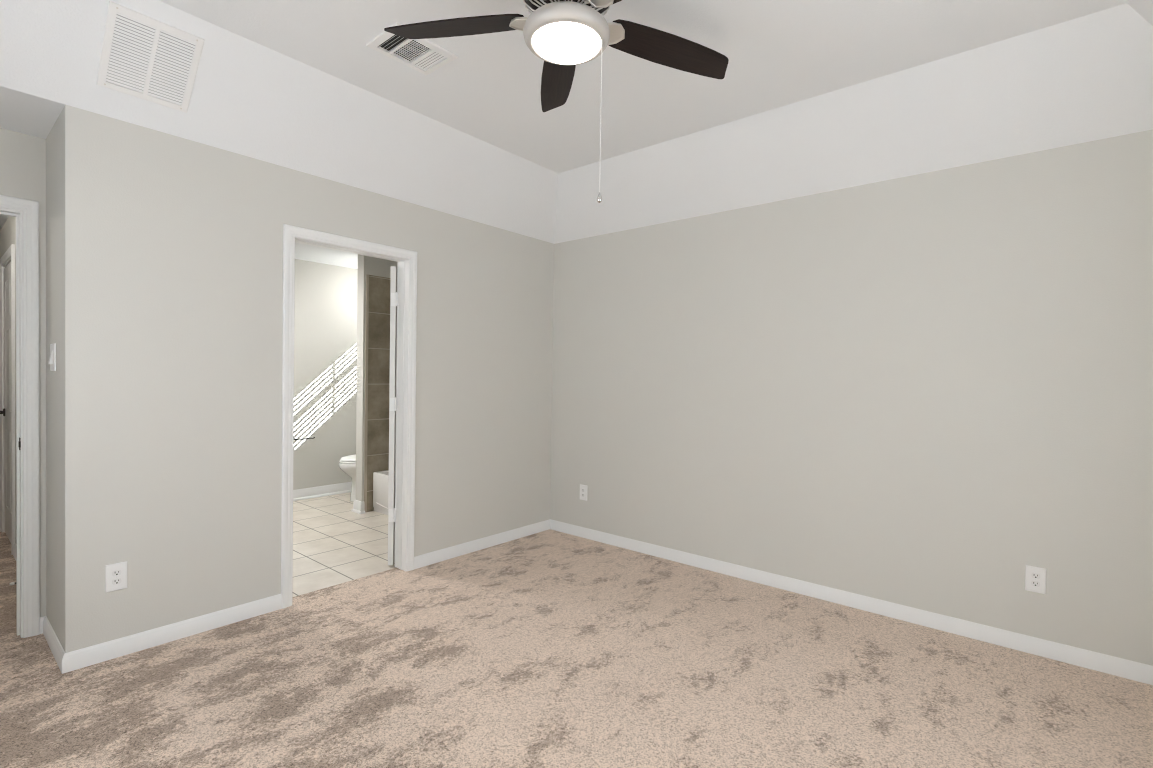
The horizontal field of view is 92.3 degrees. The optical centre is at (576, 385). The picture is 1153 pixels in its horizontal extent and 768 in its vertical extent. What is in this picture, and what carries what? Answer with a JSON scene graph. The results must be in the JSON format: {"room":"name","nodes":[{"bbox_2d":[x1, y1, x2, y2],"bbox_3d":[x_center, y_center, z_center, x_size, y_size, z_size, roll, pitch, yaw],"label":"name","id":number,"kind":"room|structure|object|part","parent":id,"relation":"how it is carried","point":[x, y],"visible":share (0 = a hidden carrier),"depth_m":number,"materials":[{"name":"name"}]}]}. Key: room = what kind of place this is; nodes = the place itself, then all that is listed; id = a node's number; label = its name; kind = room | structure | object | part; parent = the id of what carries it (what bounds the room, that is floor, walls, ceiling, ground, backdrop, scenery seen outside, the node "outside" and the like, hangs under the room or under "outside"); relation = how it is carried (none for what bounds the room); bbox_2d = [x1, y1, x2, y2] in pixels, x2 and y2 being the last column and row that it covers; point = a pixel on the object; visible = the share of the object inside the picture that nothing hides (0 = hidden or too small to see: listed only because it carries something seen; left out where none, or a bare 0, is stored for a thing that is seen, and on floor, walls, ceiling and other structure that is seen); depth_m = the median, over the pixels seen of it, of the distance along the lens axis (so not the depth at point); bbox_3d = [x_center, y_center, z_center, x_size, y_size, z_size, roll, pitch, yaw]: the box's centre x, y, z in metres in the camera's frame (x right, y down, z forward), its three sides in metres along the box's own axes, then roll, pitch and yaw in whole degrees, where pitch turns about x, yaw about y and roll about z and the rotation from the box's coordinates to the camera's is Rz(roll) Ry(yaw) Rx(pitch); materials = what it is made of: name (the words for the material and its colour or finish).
{"room":"empty bedroom","nodes":[
{"label":"empty bedroom","id":0,"kind":"room"},
{"bbox_2d":[0,216,15,542],"bbox_3d":[-4.337,-0.044,4.312,4.640,2.440,0.140,2,1,40],"label":"wall","id":1,"kind":"structure","parent":0,"point":[8,230],"depth_m":3.95,"materials":[{"name":"grey paint"}]},
{"bbox_2d":[0,244,14,554],"bbox_3d":[-4.250,0.093,4.171,0.862,2.172,0.164,2,1,40],"label":"door","id":2,"kind":"structure","parent":1,"relation":"in","point":[7,261],"depth_m":4.20,"materials":[{"name":"white wood"}]},
{"bbox_2d":[13,543,15,559],"bbox_3d":[-4.451,1.134,4.312,4.520,0.081,0.013,2,1,40],"label":"baseboard","id":3,"kind":"structure","parent":1,"relation":"attached to","point":[14,546],"depth_m":3.82,"materials":[{"name":"white wood"}]},
{"bbox_2d":[0,128,45,616],"bbox_3d":[-2.969,0.010,2.429,0.120,2.440,0.980,2,1,40],"label":"wall","id":4,"kind":"structure","parent":0,"point":[22,156],"depth_m":2.71,"materials":[{"name":"grey paint"}]},
{"bbox_2d":[0,195,39,637],"bbox_3d":[-2.981,0.167,2.420,0.156,2.125,0.902,2,1,40],"label":"door frame","id":5,"kind":"structure","parent":4,"relation":"in","point":[26,212],"depth_m":2.69,"materials":[{"name":"white wood"}]},
{"bbox_2d":[40,616,44,633],"bbox_3d":[-2.649,1.189,2.748,0.013,0.081,0.028,2,1,40],"label":"baseboard","id":6,"kind":"structure","parent":4,"relation":"attached to","point":[42,617],"depth_m":2.74,"materials":[{"name":"white wood"}]},
{"bbox_2d":[46,105,553,652],"bbox_3d":[-1.417,0.011,3.744,0.560,2.440,3.089,2,1,40],"label":"wall","id":7,"kind":"structure","parent":0,"point":[164,251],"depth_m":2.79,"materials":[{"name":"grey paint"}]},
{"bbox_2d":[48,343,55,370],"bbox_3d":[-2.440,-0.131,2.573,0.120,0.127,0.019,2,1,40],"label":"light switch","id":8,"kind":"object","parent":7,"relation":"attached to","point":[52,359],"visible":1,"depth_m":2.56,"materials":[{"name":"white plastic"}]},
{"bbox_2d":[105,561,126,592],"bbox_3d":[-2.097,0.874,2.526,0.009,0.124,0.078,2,1,40],"label":"wall outlet","id":9,"kind":"object","parent":7,"relation":"attached to","point":[115,574],"visible":1,"depth_m":2.52,"materials":[{"name":"white plastic"}]},
{"bbox_2d":[112,570,121,575],"bbox_3d":[-2.095,0.855,2.524,0.004,0.025,0.034,2,1,40],"label":"socket","id":10,"kind":"object","parent":9,"relation":"attached to","point":[114,572],"depth_m":2.52,"materials":[{"name":"grey plastic"}]},
{"bbox_2d":[112,578,121,584],"bbox_3d":[-2.095,0.893,2.525,0.004,0.025,0.034,2,1,40],"label":"socket","id":11,"kind":"object","parent":9,"relation":"attached to","point":[115,581],"depth_m":2.52,"materials":[{"name":"grey plastic"}]},
{"bbox_2d":[43,519,549,673],"bbox_3d":[-1.435,1.191,3.755,0.573,0.081,3.102,2,1,40],"label":"baseboard","id":12,"kind":"structure","parent":7,"relation":"attached to","point":[84,657],"depth_m":2.76,"materials":[{"name":"white wood"}]},
{"bbox_2d":[281,224,416,608],"bbox_3d":[-1.327,0.171,3.708,0.494,2.125,1.410,1,1,15],"label":"door frame","id":13,"kind":"structure","parent":7,"relation":"in","point":[403,281],"depth_m":3.67,"materials":[{"name":"white wood"}]},
{"bbox_3d":[-1.456,0.173,3.470,0.018,2.125,0.844,2,1,40],"label":"casing","id":14,"kind":"part","parent":13,"relation":"part of","materials":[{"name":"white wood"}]},
{"bbox_3d":[-1.214,0.883,3.744,0.046,0.089,0.006,2,1,40],"label":"hinge plate","id":15,"kind":"part","parent":13,"relation":"part of","materials":[{"name":"white paint"}]},
{"bbox_3d":[-1.203,0.130,3.731,0.046,0.089,0.006,2,1,40],"label":"hinge plate","id":16,"kind":"part","parent":13,"relation":"part of","materials":[{"name":"white paint"}]},
{"bbox_3d":[-1.192,-0.577,3.719,0.046,0.089,0.006,2,1,40],"label":"hinge plate","id":17,"kind":"part","parent":13,"relation":"part of","materials":[{"name":"white paint"}]},
{"bbox_2d":[293,259,357,489],"bbox_3d":[-3.167,-0.055,5.392,0.120,2.460,3.060,2,1,40],"label":"wall","id":18,"kind":"structure","parent":0,"point":[325,297],"depth_m":5.88,"materials":[{"name":"grey paint"}]},
{"bbox_2d":[293,437,314,440],"bbox_3d":[-2.810,0.546,5.679,0.084,0.054,0.229,2,1,40],"label":"toilet paper holder","id":19,"kind":"object","parent":18,"relation":"attached to","point":[295,439],"visible":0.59,"depth_m":5.64,"materials":[{"name":"grey metal"}]},
{"bbox_2d":[293,482,351,500],"bbox_3d":[-3.162,1.126,5.327,0.026,0.110,2.920,2,1,40],"label":"baseboard","id":20,"kind":"structure","parent":18,"relation":"attached to","point":[333,489],"depth_m":5.87,"materials":[{"name":"white wood"}]},
{"bbox_2d":[356,254,397,501],"bbox_3d":[-1.779,-0.035,5.531,0.115,2.460,0.820,2,1,40],"label":"wall","id":21,"kind":"structure","parent":0,"point":[368,265],"depth_m":5.21,"materials":[{"name":"grey paint"},{"name":"greige paint"}]},
{"bbox_2d":[351,500,364,513],"bbox_3d":[-1.806,1.143,5.541,0.167,0.110,0.846,2,1,40],"label":"baseboard","id":22,"kind":"structure","parent":21,"relation":"attached to","point":[358,506],"depth_m":5.21,"materials":[{"name":"white wood"}]},
{"bbox_2d":[364,274,367,511],"bbox_3d":[-1.976,0.080,5.205,0.008,2.235,0.020,2,1,40],"label":"trim","id":23,"kind":"structure","parent":21,"relation":"attached to","point":[366,342],"depth_m":5.20,"materials":[{"name":"beige"}]},
{"bbox_2d":[366,275,390,511],"bbox_3d":[-1.720,0.079,5.510,0.006,2.235,0.777,2,1,40],"label":"tile","id":24,"kind":"structure","parent":21,"relation":"attached to","point":[378,371],"depth_m":5.29,"materials":[{"name":"brown tile"}]},
{"bbox_2d":[0,492,1152,767],"bbox_3d":[-2.053,1.273,3.663,9.030,0.100,4.040,2,1,40],"label":"floor","id":25,"kind":"structure","parent":0,"point":[549,648],"depth_m":2.38,"materials":[{"name":"beige carpet"}]},
{"bbox_2d":[339,454,355,500],"bbox_3d":[-2.151,0.804,5.868,0.470,0.766,0.728,2,1,40],"label":"toilet","id":26,"kind":"object","parent":25,"relation":"on","point":[347,464],"visible":0.24,"depth_m":5.61,"materials":[{"name":"white ceramic"}]},
{"bbox_3d":[-2.222,0.777,5.783,0.376,0.016,0.492,2,1,40],"label":"seat","id":27,"kind":"part","parent":26,"relation":"part of","materials":[{"name":"white plastic"}]},
{"bbox_3d":[-2.218,0.746,5.786,0.372,0.040,0.480,2,1,40],"label":"lid","id":28,"kind":"part","parent":26,"relation":"part of","materials":[{"name":"white plastic"}]},
{"bbox_2d":[373,470,388,514],"bbox_3d":[-1.164,1.026,5.080,1.435,0.372,0.714,2,1,40],"label":"bathtub","id":29,"kind":"object","parent":25,"relation":"on","point":[380,478],"visible":0.15,"depth_m":5.19,"materials":[{"name":"white ceramic"}]},
{"bbox_2d":[0,0,1152,268],"bbox_3d":[-2.018,-1.464,3.622,9.250,0.495,4.280,2,1,40],"label":"ceiling","id":30,"kind":"structure","parent":0,"point":[813,96],"depth_m":2.76,"materials":[{"name":"white paint"}]},
{"bbox_2d":[96,0,204,112],"bbox_3d":[-1.848,-1.408,2.408,0.252,0.252,0.327,2,1,40],"label":"ceiling vent","id":31,"kind":"object","parent":30,"relation":"in","point":[144,57],"visible":1,"depth_m":2.39,"materials":[{"name":"white metal"}]},
{"bbox_2d":[366,22,457,75],"bbox_3d":[-0.770,-1.568,2.603,0.253,0.012,0.328,2,1,40],"label":"ceiling vent","id":32,"kind":"object","parent":30,"relation":"in","point":[424,56],"visible":0.94,"depth_m":2.60,"materials":[{"name":"white metal"}]},
{"bbox_2d":[384,0,728,202],"bbox_3d":[0.022,-1.087,1.884,1.236,0.925,1.340,2,1,40],"label":"ceiling fan","id":33,"kind":"object","parent":30,"relation":"hanging from","point":[565,34],"visible":1,"depth_m":1.97,"materials":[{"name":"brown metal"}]},
{"bbox_3d":[-0.429,-1.279,1.981,0.515,0.006,0.139,1,13,10],"label":"blade","id":34,"kind":"part","parent":33,"relation":"part of","materials":[{"name":"brown wood"}]},
{"bbox_3d":[-0.081,-1.279,2.324,0.139,0.006,0.533,-11,2,-6],"label":"blade","id":35,"kind":"part","parent":33,"relation":"part of","materials":[{"name":"brown wood"}]},
{"bbox_3d":[-0.034,-1.169,1.913,0.239,0.039,0.239,2,1,40],"label":"lamp shade","id":36,"kind":"part","parent":33,"relation":"part of","materials":[{"name":"white glass"}]},
{"bbox_3d":[0.083,-0.924,1.887,0.003,0.541,0.003,2,1,40],"label":"pull chain","id":37,"kind":"part","parent":33,"relation":"part of","materials":[{"name":"white paint"}]},
{"bbox_3d":[0.366,-1.269,2.108,0.569,0.006,0.139,0,-11,-26],"label":"blade","id":38,"kind":"part","parent":33,"relation":"part of","materials":[{"name":"brown wood"}]},
{"bbox_2d":[550,130,1152,665],"bbox_3d":[1.295,0.057,3.559,4.070,2.440,0.120,2,1,40],"label":"wall","id":39,"kind":"structure","parent":0,"point":[923,391],"depth_m":3.06,"materials":[{"name":"grey paint"}]},
{"bbox_2d":[580,484,586,500],"bbox_3d":[0.056,0.875,4.521,0.078,0.124,0.009,2,1,40],"label":"wall outlet","id":40,"kind":"object","parent":39,"relation":"attached to","point":[583,488],"visible":1,"depth_m":4.52,"materials":[{"name":"white plastic"}]},
{"bbox_2d":[550,519,1152,684],"bbox_3d":[1.233,1.236,3.528,3.830,0.081,0.013,2,1,40],"label":"baseboard","id":41,"kind":"structure","parent":39,"relation":"attached to","point":[1124,668],"depth_m":3.06,"materials":[{"name":"white wood"}]},
{"bbox_2d":[1025,565,1046,593],"bbox_3d":[2.230,0.944,2.691,0.078,0.124,0.009,2,1,40],"label":"wall outlet","id":42,"kind":"object","parent":39,"relation":"attached to","point":[1035,577],"visible":1,"depth_m":2.69,"materials":[{"name":"white plastic"}]},
{"bbox_2d":[1031,573,1039,578],"bbox_3d":[2.229,0.924,2.689,0.034,0.025,0.004,2,1,40],"label":"socket","id":43,"kind":"object","parent":42,"relation":"attached to","point":[1033,575],"depth_m":2.69,"materials":[{"name":"grey plastic"}]},
{"bbox_2d":[1031,581,1039,586],"bbox_3d":[2.229,0.964,2.689,0.034,0.025,0.004,2,1,40],"label":"socket","id":44,"kind":"object","parent":42,"relation":"attached to","point":[1033,583],"depth_m":2.69,"materials":[{"name":"grey plastic"}]}
]}

